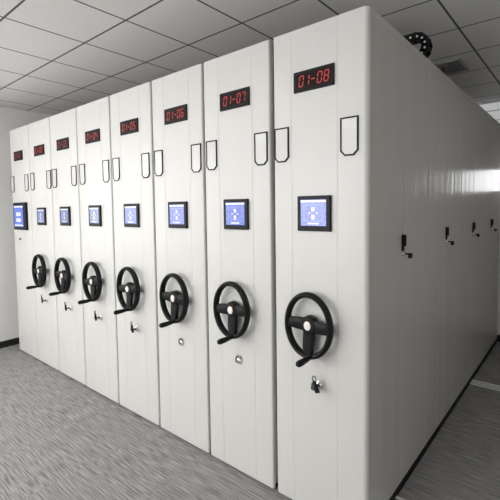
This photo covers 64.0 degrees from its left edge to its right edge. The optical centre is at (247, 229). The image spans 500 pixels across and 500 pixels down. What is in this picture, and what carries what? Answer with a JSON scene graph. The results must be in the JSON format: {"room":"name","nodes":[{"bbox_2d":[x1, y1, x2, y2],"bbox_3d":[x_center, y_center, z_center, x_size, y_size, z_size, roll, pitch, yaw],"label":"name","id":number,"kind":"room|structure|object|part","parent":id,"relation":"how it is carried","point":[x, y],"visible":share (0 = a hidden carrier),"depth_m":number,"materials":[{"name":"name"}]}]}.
{"room":"archive storage room","nodes":[
{"label":"archive storage room","id":0,"kind":"room"},
{"bbox_2d":[0,106,52,341],"bbox_3d":[-2.988,0.001,4.090,0.150,2.620,7.720,2,4,40],"label":"wall","id":1,"kind":"structure","parent":0,"point":[10,118],"depth_m":4.40,"materials":[{"name":"paint"}]},
{"bbox_2d":[0,337,18,347],"bbox_3d":[-2.908,1.275,4.109,0.012,0.072,7.720,2,4,40],"label":"baseboard","id":2,"kind":"structure","parent":1,"relation":"attached to","point":[10,342],"depth_m":4.43,"materials":[{"name":"black plastic"}]},
{"bbox_2d":[0,0,499,114],"bbox_3d":[-0.703,-1.279,2.062,6.290,0.100,8.120,2,4,40],"label":"ceiling","id":3,"kind":"structure","parent":0,"point":[57,56],"depth_m":2.62,"materials":[{"name":"tile"}]},
{"bbox_2d":[434,58,469,75],"bbox_3d":[1.652,-1.323,3.277,0.240,0.012,0.340,2,4,40],"label":"ceiling vent","id":4,"kind":"object","parent":3,"relation":"in","point":[454,66],"visible":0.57,"depth_m":3.24,"materials":[{"name":"grey metal"}]},
{"bbox_2d":[0,341,499,499],"bbox_3d":[-0.665,1.447,2.215,6.290,0.120,8.120,2,4,40],"label":"floor","id":5,"kind":"structure","parent":0,"point":[61,438],"depth_m":2.46,"materials":[{"name":"carpet"}]},
{"bbox_2d":[10,125,37,358],"bbox_3d":[-1.200,0.054,5.360,0.471,2.324,3.410,2,4,40],"label":"tall cabinet","id":6,"kind":"object","parent":5,"relation":"on","point":[19,137],"visible":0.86,"depth_m":4.06,"materials":[{"name":"white metal"}]},
{"bbox_3d":[-2.319,-0.137,4.061,0.224,0.216,0.002,2,4,40],"label":"lit panel","id":7,"kind":"part","parent":6,"relation":"part of","materials":[{"name":"blue glass"}]},
{"bbox_2d":[26,117,59,369],"bbox_3d":[-0.890,0.070,5.001,0.465,2.324,3.557,2,4,40],"label":"tall cabinet","id":8,"kind":"object","parent":5,"relation":"on","point":[43,263],"visible":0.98,"depth_m":3.74,"materials":[{"name":"white metal"}]},
{"bbox_3d":[-1.972,0.530,3.698,0.030,0.030,0.126,2,4,40],"label":"crank handle","id":9,"kind":"part","parent":8,"relation":"part of","materials":[{"name":"black plastic"}]},
{"bbox_3d":[-1.929,-0.128,3.741,0.134,0.121,0.002,2,4,40],"label":"lit panel","id":10,"kind":"part","parent":8,"relation":"part of","materials":[{"name":"blue"}]},
{"bbox_2d":[49,108,86,384],"bbox_3d":[-0.528,0.082,4.694,0.487,2.324,3.557,2,4,40],"label":"tall cabinet","id":11,"kind":"object","parent":5,"relation":"on","point":[63,126],"visible":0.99,"depth_m":3.44,"materials":[{"name":"white metal"}]},
{"bbox_3d":[-1.613,0.539,3.393,0.030,0.030,0.126,2,4,40],"label":"crank handle","id":12,"kind":"part","parent":11,"relation":"part of","materials":[{"name":"black plastic"}]},
{"bbox_3d":[-1.570,-0.120,3.437,0.134,0.121,0.002,2,4,40],"label":"lit panel","id":13,"kind":"part","parent":11,"relation":"part of","materials":[{"name":"blue glass"}]},
{"bbox_2d":[76,96,119,402],"bbox_3d":[-0.152,0.095,4.376,0.499,2.324,3.557,2,4,40],"label":"tall cabinet","id":14,"kind":"object","parent":5,"relation":"on","point":[93,118],"visible":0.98,"depth_m":3.11,"materials":[{"name":"white metal"}]},
{"bbox_3d":[-1.235,0.549,3.073,0.030,0.030,0.126,2,4,40],"label":"crank handle","id":15,"kind":"part","parent":14,"relation":"part of","materials":[{"name":"black plastic"}]},
{"bbox_3d":[-1.192,-0.111,3.116,0.134,0.121,0.002,2,4,40],"label":"lit panel","id":16,"kind":"part","parent":14,"relation":"part of","materials":[{"name":"blue glass"}]},
{"bbox_2d":[110,82,160,424],"bbox_3d":[0.230,0.107,4.053,0.501,2.324,3.557,2,4,40],"label":"tall cabinet","id":17,"kind":"object","parent":5,"relation":"on","point":[131,111],"visible":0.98,"depth_m":2.79,"materials":[{"name":"white metal"}]},
{"bbox_3d":[-0.858,0.559,2.753,0.030,0.030,0.126,2,4,40],"label":"crank handle","id":18,"kind":"part","parent":17,"relation":"part of","materials":[{"name":"black plastic"}]},
{"bbox_3d":[-0.814,-0.103,2.796,0.134,0.121,0.002,2,4,40],"label":"lit panel","id":19,"kind":"part","parent":17,"relation":"part of","materials":[{"name":"blue glass"}]},
{"bbox_2d":[152,64,210,452],"bbox_3d":[0.606,0.120,3.734,0.485,2.324,3.557,2,4,40],"label":"tall cabinet","id":20,"kind":"object","parent":5,"relation":"on","point":[178,107],"visible":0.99,"depth_m":2.47,"materials":[{"name":"white metal"}]},
{"bbox_3d":[-0.478,0.570,2.432,0.030,0.030,0.126,2,4,40],"label":"crank handle","id":21,"kind":"part","parent":20,"relation":"part of","materials":[{"name":"black plastic"}]},
{"bbox_3d":[-0.435,-0.095,2.475,0.134,0.121,0.002,2,4,40],"label":"lit panel","id":22,"kind":"part","parent":20,"relation":"part of","materials":[{"name":"blue glass"}]},
{"bbox_2d":[204,40,277,488],"bbox_3d":[0.976,0.133,3.420,0.487,2.324,3.557,2,4,40],"label":"tall cabinet","id":23,"kind":"object","parent":5,"relation":"on","point":[238,85],"visible":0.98,"depth_m":2.15,"materials":[{"name":"white metal"}]},
{"bbox_3d":[-0.109,0.580,2.118,0.030,0.030,0.126,2,4,40],"label":"crank handle","id":24,"kind":"part","parent":23,"relation":"part of","materials":[{"name":"black plastic"}]},
{"bbox_3d":[-0.065,-0.086,2.161,0.134,0.121,0.002,2,4,40],"label":"lit panel","id":25,"kind":"part","parent":23,"relation":"part of","materials":[{"name":"blue glass"}]},
{"bbox_2d":[273,5,499,499],"bbox_3d":[1.376,0.146,3.081,0.562,2.324,3.557,2,4,40],"label":"tall cabinet","id":26,"kind":"object","parent":5,"relation":"on","point":[387,172],"visible":1,"depth_m":1.93,"materials":[{"name":"white metal"}]},
{"bbox_3d":[0.261,0.590,1.804,0.030,0.030,0.126,2,4,40],"label":"crank handle","id":27,"kind":"part","parent":26,"relation":"part of","materials":[{"name":"black plastic"}]},
{"bbox_3d":[0.304,-0.078,1.847,0.134,0.121,0.002,2,4,40],"label":"lit panel","id":28,"kind":"part","parent":26,"relation":"part of","materials":[{"name":"blue glass"}]},
{"bbox_3d":[0.334,0.219,1.874,0.488,2.306,0.020,2,4,40],"label":"panel","id":29,"kind":"part","parent":26,"relation":"part of","materials":[{"name":"paint"}]},
{"bbox_3d":[0.657,0.216,1.883,0.008,2.238,0.406,2,4,40],"label":"door","id":30,"kind":"part","parent":26,"relation":"part of","materials":[{"name":"grey paint"}]},
{"bbox_3d":[0.790,0.065,2.013,0.020,0.082,0.020,2,4,40],"label":"door handle","id":31,"kind":"part","parent":26,"relation":"part of","materials":[{"name":"black plastic"}]},
{"bbox_3d":[0.921,0.195,2.194,0.008,2.238,0.406,2,4,40],"label":"door","id":32,"kind":"part","parent":26,"relation":"part of","materials":[{"name":"grey paint"}]},
{"bbox_2d":[403,32,432,57],"bbox_3d":[0.816,-1.063,2.479,0.612,0.172,0.063,2,4,40],"label":"chain","id":33,"kind":"object","parent":26,"relation":"on","point":[414,38],"visible":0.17,"depth_m":2.30,"materials":[{"name":"black plastic"}]},
{"bbox_3d":[1.596,-0.996,2.944,0.007,0.035,3.363,2,4,40],"label":"rail","id":34,"kind":"part","parent":26,"relation":"part of","materials":[{"name":"white metal"}]},
{"bbox_3d":[1.185,0.174,2.505,0.008,2.238,0.406,2,4,40],"label":"door","id":35,"kind":"part","parent":26,"relation":"part of","materials":[{"name":"grey paint"}]},
{"bbox_3d":[1.318,0.023,2.634,0.020,0.082,0.020,2,4,40],"label":"door handle","id":36,"kind":"part","parent":26,"relation":"part of","materials":[{"name":"black plastic"}]},
{"bbox_3d":[1.449,0.153,2.816,0.008,2.238,0.406,2,4,40],"label":"door","id":37,"kind":"part","parent":26,"relation":"part of","materials":[{"name":"grey paint"}]},
{"bbox_3d":[1.713,0.132,3.127,0.008,2.238,0.406,2,4,40],"label":"door","id":38,"kind":"part","parent":26,"relation":"part of","materials":[{"name":"grey paint"}]},
{"bbox_3d":[1.977,0.111,3.438,0.008,2.238,0.406,2,4,40],"label":"door","id":39,"kind":"part","parent":26,"relation":"part of","materials":[{"name":"grey paint"}]},
{"bbox_3d":[2.241,0.090,3.749,0.008,2.238,0.406,2,4,40],"label":"door","id":40,"kind":"part","parent":26,"relation":"part of","materials":[{"name":"grey paint"}]},
{"bbox_3d":[2.535,0.066,4.094,0.008,2.238,0.498,2,4,40],"label":"door","id":41,"kind":"part","parent":26,"relation":"part of","materials":[{"name":"grey paint"}]},
{"bbox_2d":[469,379,499,391],"bbox_3d":[1.048,1.253,4.083,5.600,0.010,0.110,2,4,40],"label":"rail","id":42,"kind":"object","parent":5,"relation":"on","point":[477,383],"visible":0.02,"depth_m":3.30,"materials":[{"name":"silver metal"}]},
{"bbox_2d":[476,98,499,334],"bbox_3d":[1.860,-0.124,5.133,6.190,2.620,0.150,2,4,40],"label":"wall","id":43,"kind":"structure","parent":0,"point":[498,324],"depth_m":4.35,"materials":[{"name":"paint"}]},
{"bbox_2d":[477,100,499,122],"bbox_3d":[2.287,-1.251,4.671,1.200,0.310,0.055,2,4,40],"label":"window","id":44,"kind":"structure","parent":43,"relation":"in","point":[491,107],"depth_m":4.35,"materials":[{"name":"white glass"}]}
]}

